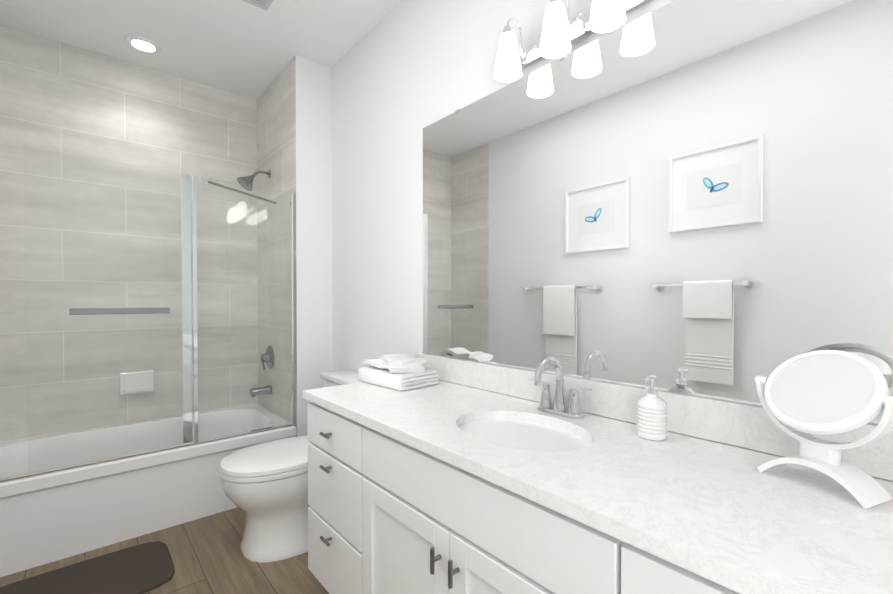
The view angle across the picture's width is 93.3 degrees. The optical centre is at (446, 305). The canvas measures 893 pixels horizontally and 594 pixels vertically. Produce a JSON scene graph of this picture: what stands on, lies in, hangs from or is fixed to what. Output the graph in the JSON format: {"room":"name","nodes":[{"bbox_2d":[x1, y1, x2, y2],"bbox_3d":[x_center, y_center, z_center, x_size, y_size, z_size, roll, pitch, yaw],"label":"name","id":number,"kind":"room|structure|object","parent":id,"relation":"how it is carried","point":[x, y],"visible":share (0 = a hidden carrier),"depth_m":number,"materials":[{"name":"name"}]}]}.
{"room":"bathroom","nodes":[
{"label":"bathroom","id":0,"kind":"room"},
{"bbox_2d":[0,25,257,441],"bbox_3d":[-2.039,-0.200,2.754,1.530,2.748,0.001,-1,1,-41],"label":"wall","id":1,"kind":"structure","parent":0,"point":[57,97],"depth_m":2.67,"materials":[{"name":"tile"}]},
{"bbox_2d":[119,370,153,394],"bbox_3d":[-2.010,0.503,2.739,0.181,0.142,0.070,-1,1,-41],"label":"shelf","id":2,"kind":"object","parent":1,"relation":"attached to","point":[147,379],"depth_m":2.74,"materials":[{"name":"white ceramic"}]},
{"bbox_2d":[0,507,328,593],"bbox_3d":[-0.576,1.193,1.251,1.767,0.001,4.213,-1,1,-41],"label":"floor","id":3,"kind":"structure","parent":0,"point":[207,556],"depth_m":1.93,"materials":[{"name":"brown wood"}]},
{"bbox_2d":[0,541,174,593],"bbox_3d":[-1.544,1.178,1.758,0.665,0.015,0.425,-1,1,-41],"label":"bath mat","id":4,"kind":"object","parent":3,"relation":"on","point":[143,568],"visible":1,"depth_m":1.83,"materials":[{"name":"brown"}]},
{"bbox_2d":[0,404,296,576],"bbox_3d":[-1.782,0.970,2.470,1.524,0.415,0.781,-1,1,-41],"label":"bathtub","id":5,"kind":"object","parent":3,"relation":"on","point":[51,517],"visible":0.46,"depth_m":2.20,"materials":[{"name":"white ceramic"}]},
{"bbox_2d":[0,147,295,482],"bbox_3d":[-1.627,0.022,2.284,1.518,1.484,0.383,-1,1,-41],"label":"glass shower door","id":6,"kind":"structure","parent":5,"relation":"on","point":[186,330],"depth_m":2.29,"materials":[{"name":"clear glass"}]},
{"bbox_2d":[219,369,361,562],"bbox_3d":[-0.748,0.789,2.197,0.775,0.785,0.470,-1,1,-41],"label":"toilet","id":7,"kind":"object","parent":3,"relation":"on","point":[265,486],"visible":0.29,"depth_m":1.97,"materials":[{"name":"white ceramic"}]},
{"bbox_2d":[302,397,765,593],"bbox_3d":[0.210,0.787,1.221,0.603,0.813,1.750,-1,1,-41],"label":"bathroom vanity","id":8,"kind":"object","parent":3,"relation":"on","point":[466,477],"depth_m":1.06,"materials":[{"name":"white paint"}]},
{"bbox_2d":[302,377,892,593],"bbox_3d":[0.219,0.365,1.223,0.582,0.031,1.790,-1,1,-41],"label":"countertop","id":9,"kind":"structure","parent":8,"relation":"on","point":[791,528],"depth_m":0.82,"materials":[{"name":"white stone"}]},
{"bbox_2d":[358,353,438,390],"bbox_3d":[-0.219,0.280,1.867,0.226,0.121,0.317,-1,1,-44],"label":"towel stack","id":10,"kind":"object","parent":9,"relation":"on","point":[401,372],"visible":1,"depth_m":1.78,"materials":[{"name":"white fabric"}]},
{"bbox_2d":[450,409,597,456],"bbox_3d":[0.212,0.446,1.212,0.333,0.157,0.441,-1,1,-41],"label":"sink","id":11,"kind":"object","parent":9,"relation":"in","point":[542,437],"depth_m":1.26,"materials":[{"name":"white ceramic"}]},
{"bbox_2d":[531,357,591,418],"bbox_3d":[0.329,0.255,1.329,0.158,0.186,0.225,-1,1,-41],"label":"faucet","id":12,"kind":"object","parent":9,"relation":"on","point":[558,406],"visible":1,"depth_m":1.34,"materials":[{"name":"silver metal"}]},
{"bbox_2d":[637,374,666,440],"bbox_3d":[0.547,0.267,1.124,0.078,0.167,0.074,-1,1,-41],"label":"soap dispenser","id":13,"kind":"object","parent":9,"relation":"on","point":[651,415],"visible":1,"depth_m":1.10,"materials":[{"name":"white ceramic"}]},
{"bbox_2d":[755,350,892,508],"bbox_3d":[0.730,0.220,0.823,0.138,0.263,0.225,-1,1,-41],"label":"makeup mirror","id":14,"kind":"object","parent":9,"relation":"on","point":[821,392],"visible":1,"depth_m":0.80,"materials":[{"name":"white plastic"}]},
{"bbox_2d":[0,0,402,99],"bbox_3d":[-0.576,-1.555,1.216,1.767,0.001,4.213,-1,1,-41],"label":"ceiling","id":15,"kind":"structure","parent":0,"point":[243,48],"depth_m":2.40,"materials":[{"name":"white paint"}]},
{"bbox_2d":[125,35,160,54],"bbox_3d":[-1.823,-1.565,2.535,0.180,0.011,0.180,-1,1,-41],"label":"recessed light","id":16,"kind":"object","parent":15,"relation":"in","point":[143,45],"visible":1,"depth_m":2.53,"materials":[{"name":"white"}]},
{"bbox_2d":[243,0,272,10],"bbox_3d":[-0.955,-1.556,2.016,0.280,0.015,0.300,-1,1,-41],"label":"ceiling vent","id":17,"kind":"object","parent":15,"relation":"in","point":[264,4],"visible":0.94,"depth_m":2.16,"materials":[{"name":"grey plastic"}]},
{"bbox_2d":[257,55,296,436],"bbox_3d":[-1.202,-0.203,2.954,0.001,2.748,0.788,-1,1,-41],"label":"wall","id":18,"kind":"structure","parent":0,"point":[276,128],"depth_m":2.92,"materials":[{"name":"tile"}]},
{"bbox_2d":[237,170,270,190],"bbox_3d":[-1.350,-0.887,2.951,0.214,0.172,0.118,-1,1,-41],"label":"shower head","id":19,"kind":"object","parent":18,"relation":"attached to","point":[245,181],"visible":1,"depth_m":2.92},
{"bbox_2d":[250,385,271,396],"bbox_3d":[-1.321,0.606,2.994,0.137,0.068,0.068,-1,1,-41],"label":"tub spout","id":20,"kind":"object","parent":18,"relation":"attached to","point":[267,389],"depth_m":2.98,"materials":[{"name":"silver metal"}]},
{"bbox_2d":[261,345,273,369],"bbox_3d":[-1.296,0.371,3.014,0.069,0.170,0.170,-1,1,-41],"label":"shower valve","id":21,"kind":"object","parent":18,"relation":"attached to","point":[270,360],"depth_m":2.99,"materials":[{"name":"silver metal"}]},
{"bbox_2d":[296,55,331,435],"bbox_3d":[-0.855,-0.200,2.732,0.237,2.748,0.001,-1,1,-41],"label":"wall","id":22,"kind":"structure","parent":0,"point":[313,221],"depth_m":2.72,"materials":[{"name":"white paint"}]},
{"bbox_2d":[331,0,673,370],"bbox_3d":[0.351,-0.184,1.511,0.001,2.748,3.425,-1,1,-41],"label":"wall","id":23,"kind":"structure","parent":0,"point":[404,73],"depth_m":2.23,"materials":[{"name":"white paint"}]},
{"bbox_2d":[494,0,647,81],"bbox_3d":[0.366,-0.930,1.366,0.149,0.216,0.540,-1,1,-41],"label":"sconce","id":24,"kind":"object","parent":23,"relation":"attached to","point":[562,31],"visible":1,"depth_m":1.36,"materials":[{"name":"white glass"}]},
{"bbox_2d":[422,0,892,424],"bbox_3d":[0.398,-0.308,1.448,0.007,1.094,1.571,-1,1,-41],"label":"vanity mirror","id":25,"kind":"object","parent":23,"relation":"attached to","point":[691,197],"visible":0.88,"depth_m":1.16,"materials":[{"name":"silver mirror"}]}
]}

